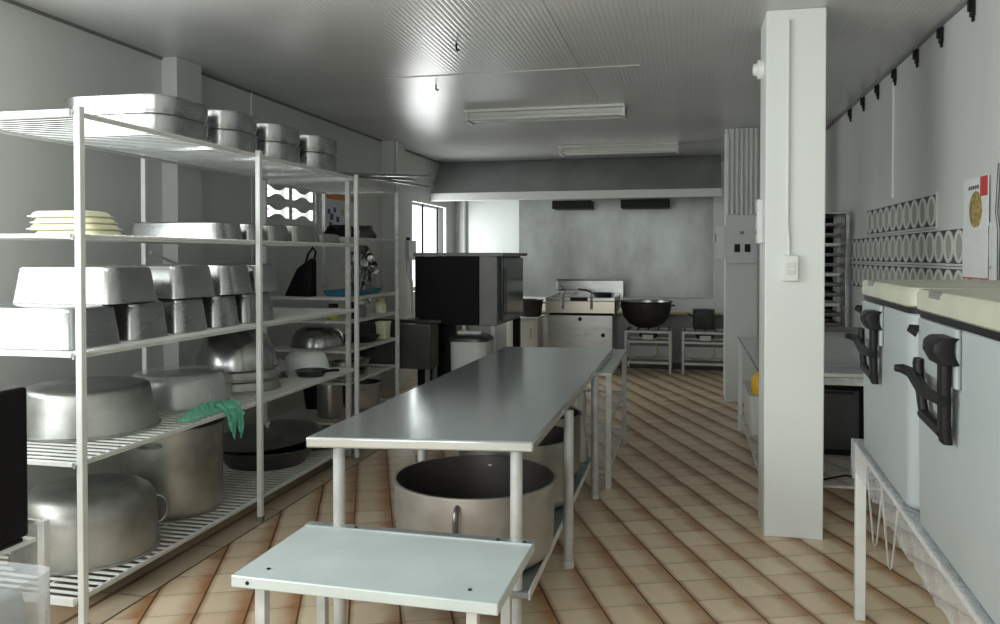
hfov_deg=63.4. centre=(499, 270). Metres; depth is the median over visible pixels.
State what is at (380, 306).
storage jar
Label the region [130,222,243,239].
pan
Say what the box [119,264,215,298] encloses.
pan
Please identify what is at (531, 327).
base cabinet
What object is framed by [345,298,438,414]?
sink
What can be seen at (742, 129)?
conduit pipe
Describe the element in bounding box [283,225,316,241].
pan
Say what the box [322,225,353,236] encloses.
folded cloth
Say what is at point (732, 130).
conduit pipe
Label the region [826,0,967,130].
trim
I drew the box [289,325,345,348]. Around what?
mixing bowl
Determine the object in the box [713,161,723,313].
trim
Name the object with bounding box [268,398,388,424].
wire shelf
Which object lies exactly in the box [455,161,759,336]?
wall
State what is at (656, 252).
wall panel
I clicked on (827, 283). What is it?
tray
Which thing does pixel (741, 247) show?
board
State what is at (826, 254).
tray
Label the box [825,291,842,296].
tray
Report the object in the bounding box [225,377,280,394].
cooking pot
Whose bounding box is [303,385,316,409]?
crate
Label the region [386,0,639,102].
trim
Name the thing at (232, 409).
glove
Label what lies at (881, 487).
stand
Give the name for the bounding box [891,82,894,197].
trim
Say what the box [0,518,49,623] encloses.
metal stand
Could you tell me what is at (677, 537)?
floor
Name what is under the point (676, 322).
wall panel
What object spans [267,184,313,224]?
window
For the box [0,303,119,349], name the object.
pan
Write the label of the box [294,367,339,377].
frying pan
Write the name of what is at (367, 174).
rod
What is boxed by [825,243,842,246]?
tray
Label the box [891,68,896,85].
clip
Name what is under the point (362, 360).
frying pan
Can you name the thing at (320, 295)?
wire shelf
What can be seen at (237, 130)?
roasting pan
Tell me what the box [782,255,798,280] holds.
light switch
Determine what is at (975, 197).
picture
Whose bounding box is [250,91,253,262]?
trim
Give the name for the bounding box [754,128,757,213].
conduit pipe
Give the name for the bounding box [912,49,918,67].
clip
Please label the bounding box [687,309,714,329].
pot
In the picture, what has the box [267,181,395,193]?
wire shelf
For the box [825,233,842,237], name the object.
tray
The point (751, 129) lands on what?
conduit pipe
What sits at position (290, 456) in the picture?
pan
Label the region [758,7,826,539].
column
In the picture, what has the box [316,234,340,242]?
pan
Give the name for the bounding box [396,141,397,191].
pipe
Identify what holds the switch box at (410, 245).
attached to the wall at (45, 62)
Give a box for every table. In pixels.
[231,521,534,623]
[306,346,612,623]
[738,336,884,490]
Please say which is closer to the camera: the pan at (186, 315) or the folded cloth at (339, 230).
the pan at (186, 315)
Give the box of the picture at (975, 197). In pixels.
[969,191,981,226]
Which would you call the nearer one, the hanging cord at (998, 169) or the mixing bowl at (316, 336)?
the hanging cord at (998, 169)
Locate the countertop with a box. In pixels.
[363,318,444,410]
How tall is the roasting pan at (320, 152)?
0.242 m
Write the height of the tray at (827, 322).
0.030 m
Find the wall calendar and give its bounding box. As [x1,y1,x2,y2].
[962,175,988,279]
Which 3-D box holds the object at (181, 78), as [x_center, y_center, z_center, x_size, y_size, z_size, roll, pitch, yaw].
[-2.131,0.005,5.450,0.115,2.800,0.280,0,1,13]
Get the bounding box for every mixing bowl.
[192,326,278,371]
[276,356,287,378]
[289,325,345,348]
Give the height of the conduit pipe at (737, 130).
0.865 m
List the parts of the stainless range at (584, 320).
dark handle, hob frame, control panel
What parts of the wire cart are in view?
frame, leg, leg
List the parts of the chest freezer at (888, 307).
latch knob, latch plate, lid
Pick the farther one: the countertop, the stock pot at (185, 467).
the countertop
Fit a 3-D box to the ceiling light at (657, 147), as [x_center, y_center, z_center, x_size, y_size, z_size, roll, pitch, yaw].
[1.394,-1.417,9.528,1.380,0.100,0.320,0,1,13]
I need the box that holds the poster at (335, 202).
[319,190,353,243]
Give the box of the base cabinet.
[507,315,544,346]
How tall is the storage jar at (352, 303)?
0.130 m
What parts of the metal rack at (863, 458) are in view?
leg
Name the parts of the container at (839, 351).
lid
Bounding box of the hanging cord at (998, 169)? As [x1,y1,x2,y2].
[995,163,999,279]
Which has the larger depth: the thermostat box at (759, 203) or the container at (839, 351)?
the container at (839, 351)
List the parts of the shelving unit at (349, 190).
post, post, post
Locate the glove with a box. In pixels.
[176,399,244,440]
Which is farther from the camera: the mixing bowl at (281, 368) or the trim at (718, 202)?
the trim at (718, 202)
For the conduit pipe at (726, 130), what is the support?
attached to the pillar at (740, 280)
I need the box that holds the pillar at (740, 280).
[723,128,757,402]
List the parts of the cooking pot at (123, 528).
handle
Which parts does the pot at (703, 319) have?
pot, lid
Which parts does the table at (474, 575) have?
leg, leg, leg, leg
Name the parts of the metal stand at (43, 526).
leg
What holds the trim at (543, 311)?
attached to the wall at (457, 203)
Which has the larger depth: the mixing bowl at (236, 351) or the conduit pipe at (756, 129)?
the conduit pipe at (756, 129)
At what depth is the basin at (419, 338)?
7.19 m
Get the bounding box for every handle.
[562,292,564,308]
[590,292,592,308]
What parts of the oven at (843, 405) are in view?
handle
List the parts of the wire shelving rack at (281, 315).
post, post, wire shelf, wire shelf, wire shelf, wire shelf, wire shelf, post, post, post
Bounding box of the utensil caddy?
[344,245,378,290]
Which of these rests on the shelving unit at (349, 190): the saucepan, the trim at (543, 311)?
the saucepan
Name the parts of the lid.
knob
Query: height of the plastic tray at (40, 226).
0.030 m
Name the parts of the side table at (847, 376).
leg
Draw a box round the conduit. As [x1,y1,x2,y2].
[785,19,790,254]
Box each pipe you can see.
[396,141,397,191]
[462,201,465,329]
[725,129,729,213]
[731,129,733,213]
[735,129,738,213]
[740,128,743,213]
[745,128,748,213]
[750,128,752,213]
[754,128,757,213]
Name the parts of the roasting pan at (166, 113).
pan lid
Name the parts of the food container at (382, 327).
lid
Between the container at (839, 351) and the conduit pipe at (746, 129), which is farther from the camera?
the conduit pipe at (746, 129)
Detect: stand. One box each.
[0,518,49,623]
[624,326,671,373]
[682,327,723,374]
[867,465,898,569]
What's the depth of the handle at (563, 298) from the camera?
10.26 m
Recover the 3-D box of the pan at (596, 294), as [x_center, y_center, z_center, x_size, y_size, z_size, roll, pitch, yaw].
[1.249,0.305,10.659,0.446,0.127,0.248,0,1,13]
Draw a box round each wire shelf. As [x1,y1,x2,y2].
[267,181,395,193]
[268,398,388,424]
[271,292,395,300]
[274,337,395,353]
[289,362,395,384]
[293,311,395,323]
[339,237,395,241]
[584,389,624,426]
[739,414,884,490]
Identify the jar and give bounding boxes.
[327,304,338,319]
[351,302,353,318]
[359,300,365,316]
[375,298,385,312]
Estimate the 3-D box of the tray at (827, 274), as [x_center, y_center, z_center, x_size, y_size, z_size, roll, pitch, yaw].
[2.791,0.036,7.280,0.452,0.030,0.552,0,1,13]
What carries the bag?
on the shelving unit at (349, 190)
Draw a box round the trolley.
[824,212,849,326]
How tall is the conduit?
1.236 m
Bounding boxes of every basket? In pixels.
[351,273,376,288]
[557,285,575,296]
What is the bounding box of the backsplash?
[557,281,623,307]
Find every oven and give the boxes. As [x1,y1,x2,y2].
[413,253,526,385]
[824,385,863,455]
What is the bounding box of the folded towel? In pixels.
[457,330,482,334]
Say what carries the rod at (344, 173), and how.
on the wire shelving rack at (281, 315)
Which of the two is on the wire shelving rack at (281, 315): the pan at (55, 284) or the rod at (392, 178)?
the rod at (392, 178)
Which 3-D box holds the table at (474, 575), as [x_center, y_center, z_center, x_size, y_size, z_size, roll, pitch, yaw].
[-0.343,1.177,2.557,0.820,0.557,0.503,0,1,14]
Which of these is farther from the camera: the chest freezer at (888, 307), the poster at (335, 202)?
the poster at (335, 202)
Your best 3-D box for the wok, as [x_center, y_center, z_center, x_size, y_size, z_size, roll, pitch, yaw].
[1.924,0.578,10.590,0.720,0.352,0.690,0,1,13]
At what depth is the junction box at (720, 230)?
8.37 m
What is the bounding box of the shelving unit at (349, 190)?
[267,181,399,455]
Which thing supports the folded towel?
on the waste bin
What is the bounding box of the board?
[726,214,757,263]
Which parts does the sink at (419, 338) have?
leg, leg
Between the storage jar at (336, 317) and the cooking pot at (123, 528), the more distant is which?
the storage jar at (336, 317)
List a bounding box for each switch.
[734,244,739,251]
[745,244,749,251]
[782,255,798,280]
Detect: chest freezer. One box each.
[845,279,999,510]
[894,289,999,623]
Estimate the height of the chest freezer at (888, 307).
0.669 m
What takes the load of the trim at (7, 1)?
attached to the wall at (45, 62)
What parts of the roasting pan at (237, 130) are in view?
pan lid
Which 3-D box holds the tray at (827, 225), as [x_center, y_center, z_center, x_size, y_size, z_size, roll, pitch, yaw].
[2.791,-0.396,7.273,0.452,0.030,0.552,0,1,13]
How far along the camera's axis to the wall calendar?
3.93 m
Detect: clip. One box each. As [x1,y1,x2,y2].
[847,109,851,121]
[860,97,864,110]
[874,84,878,99]
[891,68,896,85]
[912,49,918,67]
[936,27,943,47]
[967,0,975,21]
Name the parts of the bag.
handle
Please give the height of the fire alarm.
0.104 m
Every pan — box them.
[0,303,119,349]
[12,265,157,303]
[65,94,208,148]
[109,301,167,340]
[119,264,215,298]
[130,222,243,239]
[146,110,257,159]
[157,297,207,333]
[193,264,252,294]
[200,295,239,327]
[201,123,300,168]
[207,263,278,291]
[223,441,311,470]
[232,292,273,323]
[238,223,265,240]
[249,135,337,176]
[262,225,288,240]
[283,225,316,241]
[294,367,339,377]
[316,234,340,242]
[343,333,379,342]
[351,354,370,363]
[359,346,376,354]
[359,367,365,374]
[578,288,611,297]
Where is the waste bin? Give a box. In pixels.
[448,333,492,370]
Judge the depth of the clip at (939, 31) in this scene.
4.49 m
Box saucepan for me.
[330,359,361,378]
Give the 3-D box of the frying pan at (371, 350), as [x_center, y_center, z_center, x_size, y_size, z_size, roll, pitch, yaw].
[-1.098,0.665,6.822,0.168,0.069,0.266,0,1,23]
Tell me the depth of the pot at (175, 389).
4.34 m
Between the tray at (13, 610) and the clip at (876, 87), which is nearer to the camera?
the tray at (13, 610)
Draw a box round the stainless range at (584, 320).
[545,279,623,348]
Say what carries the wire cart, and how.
on the floor
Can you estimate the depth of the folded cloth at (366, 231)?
6.76 m
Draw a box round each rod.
[333,175,414,180]
[337,172,433,176]
[343,172,433,188]
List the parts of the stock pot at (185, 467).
handle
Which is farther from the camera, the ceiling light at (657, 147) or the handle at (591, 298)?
the handle at (591, 298)
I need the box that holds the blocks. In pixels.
[866,191,937,235]
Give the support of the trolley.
on the floor
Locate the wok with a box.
[620,299,674,327]
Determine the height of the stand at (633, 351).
0.559 m
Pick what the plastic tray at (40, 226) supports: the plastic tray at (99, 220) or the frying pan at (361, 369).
the plastic tray at (99, 220)
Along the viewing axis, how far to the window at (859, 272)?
5.32 m
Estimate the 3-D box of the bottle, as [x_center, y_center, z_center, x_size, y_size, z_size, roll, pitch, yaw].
[1.984,0.850,6.229,0.096,0.190,0.096,0,1,13]
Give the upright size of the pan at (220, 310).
0.172 m
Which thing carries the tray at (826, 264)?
in the trolley
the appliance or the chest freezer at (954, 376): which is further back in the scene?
the appliance
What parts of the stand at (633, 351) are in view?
leg, leg, burner plate, burner, panel, leg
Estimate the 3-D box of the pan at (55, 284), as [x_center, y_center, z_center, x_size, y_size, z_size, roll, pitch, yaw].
[-1.905,0.062,3.731,0.556,0.165,0.348,0,1,13]
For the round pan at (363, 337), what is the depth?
6.70 m
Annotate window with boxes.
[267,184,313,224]
[412,202,442,290]
[849,263,991,288]
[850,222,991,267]
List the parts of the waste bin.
lid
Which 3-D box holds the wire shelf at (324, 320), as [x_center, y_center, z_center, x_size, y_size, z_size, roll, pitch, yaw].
[-1.355,0.387,6.673,0.676,0.024,1.080,0,1,13]
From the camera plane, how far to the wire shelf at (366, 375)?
6.59 m
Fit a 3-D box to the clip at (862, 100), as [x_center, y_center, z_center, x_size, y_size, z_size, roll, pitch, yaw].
[2.904,-1.329,6.492,0.030,0.110,0.040,0,1,13]
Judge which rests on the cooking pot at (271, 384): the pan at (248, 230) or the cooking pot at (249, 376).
the cooking pot at (249, 376)
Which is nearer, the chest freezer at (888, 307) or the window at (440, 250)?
the chest freezer at (888, 307)
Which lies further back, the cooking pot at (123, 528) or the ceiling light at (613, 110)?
the ceiling light at (613, 110)
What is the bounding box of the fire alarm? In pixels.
[752,60,763,78]
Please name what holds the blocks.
in the wall at (947, 124)
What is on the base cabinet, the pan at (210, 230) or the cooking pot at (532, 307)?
the cooking pot at (532, 307)
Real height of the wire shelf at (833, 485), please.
0.024 m
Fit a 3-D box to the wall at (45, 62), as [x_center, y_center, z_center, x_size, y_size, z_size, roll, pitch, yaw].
[-2.267,0.005,5.451,0.150,2.800,13.900,0,1,13]
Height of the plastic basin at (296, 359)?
0.139 m
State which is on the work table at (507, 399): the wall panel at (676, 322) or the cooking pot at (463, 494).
the cooking pot at (463, 494)
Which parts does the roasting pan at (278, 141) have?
pan lid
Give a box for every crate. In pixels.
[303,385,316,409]
[742,380,758,434]
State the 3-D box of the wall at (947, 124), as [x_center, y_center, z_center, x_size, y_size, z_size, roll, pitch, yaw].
[2.498,0.024,4.351,0.150,2.800,13.900,0,1,13]
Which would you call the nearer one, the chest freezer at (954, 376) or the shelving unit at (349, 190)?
the chest freezer at (954, 376)
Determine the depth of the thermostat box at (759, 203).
4.43 m
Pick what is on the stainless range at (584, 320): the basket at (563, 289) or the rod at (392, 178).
the basket at (563, 289)
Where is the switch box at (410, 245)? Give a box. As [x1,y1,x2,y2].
[405,237,415,312]
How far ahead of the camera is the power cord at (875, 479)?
4.91 m
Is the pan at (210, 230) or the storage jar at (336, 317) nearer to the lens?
the pan at (210, 230)
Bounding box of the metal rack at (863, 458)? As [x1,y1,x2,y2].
[854,440,994,623]
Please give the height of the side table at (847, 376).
0.810 m
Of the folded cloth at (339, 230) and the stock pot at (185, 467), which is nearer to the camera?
the stock pot at (185, 467)
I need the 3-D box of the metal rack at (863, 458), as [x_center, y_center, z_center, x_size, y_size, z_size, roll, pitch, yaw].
[1.485,1.092,2.193,0.672,0.739,2.330,0,1,15]
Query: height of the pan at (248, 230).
0.100 m
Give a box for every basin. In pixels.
[284,350,330,373]
[345,319,438,369]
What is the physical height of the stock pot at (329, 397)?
0.280 m
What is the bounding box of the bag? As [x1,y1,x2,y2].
[285,246,316,296]
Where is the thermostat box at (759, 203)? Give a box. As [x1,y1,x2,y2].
[755,199,762,243]
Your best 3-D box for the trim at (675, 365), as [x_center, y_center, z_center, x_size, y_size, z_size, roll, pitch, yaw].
[1.617,1.299,11.207,3.320,0.012,0.620,0,1,13]
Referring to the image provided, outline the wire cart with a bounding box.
[549,347,626,490]
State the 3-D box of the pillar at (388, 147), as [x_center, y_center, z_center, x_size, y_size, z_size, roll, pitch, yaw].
[-1.222,-0.062,9.288,0.160,2.800,0.350,0,1,13]
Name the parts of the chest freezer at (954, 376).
latch knob, latch plate, lid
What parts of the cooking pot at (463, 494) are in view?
handle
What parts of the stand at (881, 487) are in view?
leg, leg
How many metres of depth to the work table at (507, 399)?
3.69 m
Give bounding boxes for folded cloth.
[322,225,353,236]
[359,225,375,237]
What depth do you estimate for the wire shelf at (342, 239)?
6.65 m
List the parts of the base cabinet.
door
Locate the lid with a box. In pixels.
[223,419,321,452]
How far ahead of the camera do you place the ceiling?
5.25 m
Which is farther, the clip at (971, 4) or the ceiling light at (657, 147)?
the ceiling light at (657, 147)
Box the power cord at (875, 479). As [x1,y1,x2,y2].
[823,475,876,480]
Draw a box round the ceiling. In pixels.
[13,0,963,162]
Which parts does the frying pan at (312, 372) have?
handle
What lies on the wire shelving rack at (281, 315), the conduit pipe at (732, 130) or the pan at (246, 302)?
the pan at (246, 302)
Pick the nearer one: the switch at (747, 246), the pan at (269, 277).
the pan at (269, 277)
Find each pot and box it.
[8,473,168,575]
[26,376,160,442]
[119,412,224,520]
[140,369,229,411]
[221,367,279,382]
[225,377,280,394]
[317,379,343,418]
[343,379,381,410]
[393,455,556,569]
[459,425,574,508]
[520,298,544,316]
[555,407,581,474]
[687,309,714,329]
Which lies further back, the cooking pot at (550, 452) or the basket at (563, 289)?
the basket at (563, 289)
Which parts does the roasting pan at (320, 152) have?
pan lid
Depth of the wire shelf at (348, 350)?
6.29 m
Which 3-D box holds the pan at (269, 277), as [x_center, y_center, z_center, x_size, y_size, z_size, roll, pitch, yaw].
[-1.580,0.042,4.892,0.446,0.165,0.258,0,1,13]
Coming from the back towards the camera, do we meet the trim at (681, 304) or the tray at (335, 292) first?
the trim at (681, 304)
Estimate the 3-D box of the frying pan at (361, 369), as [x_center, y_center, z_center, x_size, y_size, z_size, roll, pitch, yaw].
[-1.164,0.804,6.614,0.168,0.069,0.266,0,1,3]
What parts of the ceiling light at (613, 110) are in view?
mounting plate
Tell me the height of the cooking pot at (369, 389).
0.220 m
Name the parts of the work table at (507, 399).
leg, leg, leg, leg, leg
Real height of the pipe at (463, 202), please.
2.700 m
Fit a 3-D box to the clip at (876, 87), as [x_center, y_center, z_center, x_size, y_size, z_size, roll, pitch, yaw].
[2.791,-1.320,6.005,0.030,0.110,0.040,0,1,13]
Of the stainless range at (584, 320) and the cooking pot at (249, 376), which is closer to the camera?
the cooking pot at (249, 376)
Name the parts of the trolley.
panel, post, plate, post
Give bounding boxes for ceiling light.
[464,103,626,125]
[558,142,678,156]
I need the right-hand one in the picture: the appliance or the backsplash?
the backsplash
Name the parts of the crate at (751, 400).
lid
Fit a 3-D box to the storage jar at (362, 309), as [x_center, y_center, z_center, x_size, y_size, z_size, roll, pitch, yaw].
[-1.137,0.310,6.550,0.110,0.130,0.110,0,1,13]
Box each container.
[375,321,390,338]
[824,326,861,366]
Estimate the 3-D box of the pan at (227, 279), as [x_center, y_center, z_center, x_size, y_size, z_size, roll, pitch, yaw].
[-1.684,0.048,4.578,0.506,0.165,0.318,0,1,13]
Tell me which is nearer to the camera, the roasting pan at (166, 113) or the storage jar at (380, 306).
the roasting pan at (166, 113)
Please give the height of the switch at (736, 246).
0.080 m
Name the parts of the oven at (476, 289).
leg, plate, leg, handle, door, leg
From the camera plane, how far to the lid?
5.27 m
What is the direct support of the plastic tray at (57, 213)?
on the plastic tray at (99, 220)
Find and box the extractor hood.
[430,155,721,209]
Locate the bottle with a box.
[751,370,758,393]
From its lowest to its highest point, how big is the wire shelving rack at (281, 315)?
2.092 m
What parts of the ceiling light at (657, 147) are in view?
mounting plate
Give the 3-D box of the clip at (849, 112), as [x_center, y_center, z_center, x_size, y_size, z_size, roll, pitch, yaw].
[3.023,-1.337,7.008,0.030,0.110,0.040,0,1,13]
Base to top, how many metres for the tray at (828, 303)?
0.030 m
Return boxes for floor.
[0,368,975,623]
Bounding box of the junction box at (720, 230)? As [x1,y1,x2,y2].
[715,226,724,258]
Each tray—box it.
[0,588,29,623]
[26,223,122,230]
[27,210,113,218]
[30,217,118,224]
[35,230,124,235]
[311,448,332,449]
[323,288,381,296]
[824,309,841,316]
[824,319,841,326]
[825,223,842,227]
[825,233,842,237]
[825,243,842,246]
[825,253,842,256]
[825,263,842,266]
[825,272,842,276]
[825,281,842,286]
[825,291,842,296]
[825,300,841,306]
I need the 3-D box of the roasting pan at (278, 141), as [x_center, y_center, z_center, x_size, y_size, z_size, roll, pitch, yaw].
[-1.607,-0.788,5.207,0.614,0.232,0.404,0,1,13]
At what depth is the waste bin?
6.98 m
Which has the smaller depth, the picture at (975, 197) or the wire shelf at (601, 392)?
the picture at (975, 197)
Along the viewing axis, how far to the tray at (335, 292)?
6.38 m
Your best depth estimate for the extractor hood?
10.62 m
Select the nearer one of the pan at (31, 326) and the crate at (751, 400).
the pan at (31, 326)
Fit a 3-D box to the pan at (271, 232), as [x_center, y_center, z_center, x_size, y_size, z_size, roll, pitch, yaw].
[-1.512,-0.229,5.051,0.352,0.100,0.258,0,1,13]
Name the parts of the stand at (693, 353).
leg, panel, burner, burner plate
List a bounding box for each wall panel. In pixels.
[456,313,723,363]
[519,197,712,297]
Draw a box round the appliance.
[0,386,27,550]
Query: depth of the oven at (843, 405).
5.40 m
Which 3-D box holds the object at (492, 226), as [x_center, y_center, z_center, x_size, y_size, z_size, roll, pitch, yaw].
[-0.154,-0.568,11.917,0.895,1.880,0.030,0,1,13]
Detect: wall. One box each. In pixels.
[0,0,454,490]
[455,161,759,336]
[825,0,999,326]
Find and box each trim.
[2,0,440,163]
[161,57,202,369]
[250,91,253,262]
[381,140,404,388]
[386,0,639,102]
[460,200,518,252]
[523,296,712,311]
[542,310,719,315]
[617,361,722,370]
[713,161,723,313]
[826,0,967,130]
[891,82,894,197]
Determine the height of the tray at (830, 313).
0.030 m
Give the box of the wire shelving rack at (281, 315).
[0,106,359,623]
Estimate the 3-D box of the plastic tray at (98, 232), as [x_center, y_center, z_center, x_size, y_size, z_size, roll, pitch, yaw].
[-1.950,-0.170,3.753,0.368,0.030,0.248,0,1,13]
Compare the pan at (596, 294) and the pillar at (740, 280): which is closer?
the pillar at (740, 280)
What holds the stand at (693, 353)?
on the floor

